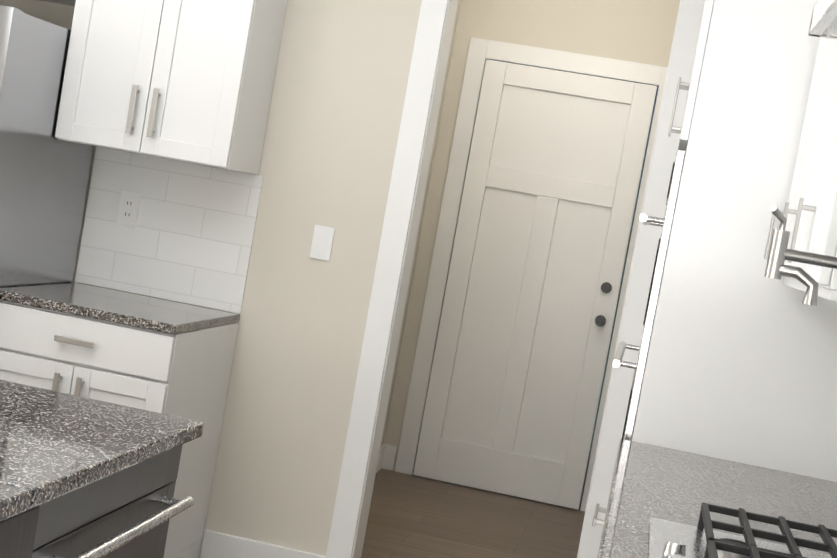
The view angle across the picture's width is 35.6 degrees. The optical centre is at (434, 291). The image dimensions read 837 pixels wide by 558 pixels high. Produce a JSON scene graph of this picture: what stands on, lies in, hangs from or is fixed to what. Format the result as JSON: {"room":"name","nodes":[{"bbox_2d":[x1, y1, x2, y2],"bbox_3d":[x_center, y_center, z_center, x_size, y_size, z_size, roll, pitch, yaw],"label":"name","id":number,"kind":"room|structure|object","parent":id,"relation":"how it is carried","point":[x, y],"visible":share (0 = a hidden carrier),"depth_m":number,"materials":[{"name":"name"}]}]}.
{"room":"kitchen","nodes":[
{"label":"kitchen","id":0,"kind":"room"},
{"bbox_2d":[0,0,421,555],"bbox_3d":[-2.957,-0.867,5.043,9.250,2.850,0.150,11,4,9],"label":"wall","id":1,"kind":"structure","parent":0,"point":[335,110],"depth_m":4.57,"materials":[{"name":"beige paint"}]},
{"bbox_2d":[50,0,286,174],"bbox_3d":[-0.878,-0.992,4.426,0.668,1.075,0.349,11,4,9],"label":"upper cabinet","id":2,"kind":"object","parent":1,"relation":"attached to","point":[189,81],"depth_m":4.27,"materials":[{"name":"white wood"}]},
{"bbox_2d":[75,147,263,313],"bbox_3d":[-0.949,-0.219,4.642,0.630,0.492,0.008,11,4,9],"label":"tile backsplash","id":3,"kind":"structure","parent":1,"relation":"attached to","point":[188,238],"depth_m":4.63,"materials":[{"name":"white tile"}]},
{"bbox_2d":[117,191,140,226],"bbox_3d":[-1.092,-0.294,4.655,0.072,0.116,0.008,11,4,9],"label":"outlet","id":4,"kind":"object","parent":3,"relation":"attached to","point":[128,208],"visible":1,"depth_m":4.65,"materials":[{"name":"white plastic"}]},
{"bbox_2d":[200,530,325,557],"bbox_3d":[-0.612,0.958,4.625,0.451,0.130,0.015,11,4,9],"label":"baseboard","id":5,"kind":"structure","parent":1,"relation":"attached to","point":[218,545],"depth_m":4.63,"materials":[{"name":"white paint"}]},
{"bbox_2d":[310,225,334,260],"bbox_3d":[-0.392,-0.169,4.548,0.072,0.116,0.008,11,4,9],"label":"light switch","id":6,"kind":"object","parent":1,"relation":"attached to","point":[322,242],"visible":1,"depth_m":4.54,"materials":[{"name":"white plastic"}]},
{"bbox_2d":[325,0,704,557],"bbox_3d":[0.293,-0.099,4.514,0.954,2.535,0.186,11,4,9],"label":"door frame","id":7,"kind":"structure","parent":1,"relation":"attached to","point":[415,141],"depth_m":4.47,"materials":[{"name":"white paint"}]},
{"bbox_2d":[381,0,460,445],"bbox_3d":[-0.268,-0.441,5.739,0.100,2.850,2.100,11,4,9],"label":"wall","id":8,"kind":"structure","parent":0,"point":[421,219],"depth_m":6.73,"materials":[{"name":"beige paint"}]},
{"bbox_2d":[376,444,392,472],"bbox_3d":[-0.433,0.908,5.828,0.040,0.130,2.080,11,4,9],"label":"baseboard","id":9,"kind":"structure","parent":8,"relation":"attached to","point":[385,453],"depth_m":6.83,"materials":[{"name":"white paint"}]},
{"bbox_2d":[361,450,590,557],"bbox_3d":[-3.604,0.658,3.003,9.600,0.100,12.500,11,4,9],"label":"floor","id":10,"kind":"structure","parent":0,"point":[412,516],"depth_m":6.00,"materials":[{"name":"brown wood"}]},
{"bbox_2d":[0,5,93,287],"bbox_3d":[-1.828,-0.079,4.375,0.950,1.780,0.782,11,4,9],"label":"refrigerator","id":11,"kind":"object","parent":10,"relation":"on","point":[44,174],"visible":0.58,"depth_m":4.24,"materials":[{"name":"silver metal"}]},
{"bbox_2d":[0,448,191,557],"bbox_3d":[-0.993,0.663,2.310,0.791,0.884,0.701,11,4,9],"label":"base cabinet","id":12,"kind":"object","parent":10,"relation":"on","point":[128,515],"depth_m":2.18,"materials":[{"name":"grey wood"}]},
{"bbox_2d":[0,438,193,557],"bbox_3d":[-0.623,0.729,2.265,0.126,0.868,0.598,11,4,9],"label":"dishwasher","id":13,"kind":"object","parent":12,"relation":"in","point":[125,511],"depth_m":2.23,"materials":[{"name":"silver metal"}]},
{"bbox_2d":[0,380,203,511],"bbox_3d":[-1.052,0.187,2.311,1.103,0.030,0.715,11,4,9],"label":"countertop","id":14,"kind":"structure","parent":12,"relation":"on","point":[54,445],"depth_m":2.26,"materials":[{"name":"grey stone"}]},
{"bbox_2d":[0,283,239,557],"bbox_3d":[-1.119,0.486,4.366,0.620,0.915,0.658,11,4,9],"label":"base cabinet","id":15,"kind":"object","parent":10,"relation":"on","point":[158,355],"visible":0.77,"depth_m":4.09,"materials":[{"name":"white wood"}]},
{"bbox_2d":[0,283,239,334],"bbox_3d":[-1.041,0.051,4.345,0.620,0.030,0.626,11,4,9],"label":"countertop","id":16,"kind":"structure","parent":15,"relation":"on","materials":[{"name":"stone"}]},
{"bbox_2d":[592,439,836,557],"bbox_3d":[0.451,0.900,1.867,0.660,0.976,2.858,11,4,9],"label":"base cabinet","id":17,"kind":"object","parent":10,"relation":"on","point":[663,502],"visible":1,"depth_m":2.58,"materials":[{"name":"grey stone"}]},
{"bbox_2d":[612,0,836,481],"bbox_3d":[0.906,0.084,3.772,0.700,2.485,1.100,11,4,9],"label":"tall cabinet","id":18,"kind":"object","parent":10,"relation":"on","point":[737,356],"visible":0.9,"depth_m":3.23,"materials":[{"name":"white wood"}]},
{"bbox_2d":[384,0,679,470],"bbox_3d":[0.541,-0.365,6.730,1.380,2.850,0.120,11,4,9],"label":"wall","id":19,"kind":"structure","parent":0,"point":[639,31],"depth_m":6.65,"materials":[{"name":"beige paint"}]},
{"bbox_2d":[395,37,667,511],"bbox_3d":[0.515,-0.081,6.675,1.080,2.290,0.018,11,4,9],"label":"door frame","id":20,"kind":"structure","parent":19,"relation":"attached to","point":[480,51],"depth_m":6.69,"materials":[{"name":"white paint"}]},
{"bbox_2d":[413,59,656,509],"bbox_3d":[0.498,-0.033,6.629,0.874,2.179,0.108,11,4,9],"label":"hall door","id":21,"kind":"structure","parent":19,"relation":"in","point":[549,197],"depth_m":6.65,"materials":[{"name":"white paint"}]},
{"bbox_3d":[0.765,0.109,0.277,0.150,2.850,8.050,11,4,9],"label":"wall","id":22,"kind":"structure","parent":0,"visible":0},
{"bbox_2d":[764,37,836,300],"bbox_3d":[1.007,-0.524,2.708,0.383,1.115,0.910,11,4,9],"label":"upper cabinet","id":23,"kind":"object","parent":22,"relation":"attached to","point":[809,213],"visible":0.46,"depth_m":2.78,"materials":[{"name":"white wood"}]},
{"bbox_2d":[808,0,836,39],"bbox_3d":[0.882,-0.893,1.778,0.445,1.031,0.820,11,4,9],"label":"range hood","id":24,"kind":"object","parent":22,"relation":"attached to","point":[823,24],"visible":1,"depth_m":2.15,"materials":[{"name":"silver metal"}]},
{"bbox_3d":[0.916,0.037,1.613,0.008,1.034,3.138,11,4,9],"label":"tile backsplash","id":25,"kind":"structure","parent":22,"relation":"attached to","visible":0},
{"bbox_2d":[764,206,836,305],"bbox_3d":[0.733,0.001,1.979,0.475,0.184,0.064,11,4,9],"label":"pot filler","id":26,"kind":"object","parent":25,"relation":"attached to","point":[780,253],"visible":1,"depth_m":2.00,"materials":[{"name":"silver metal"}]}
]}

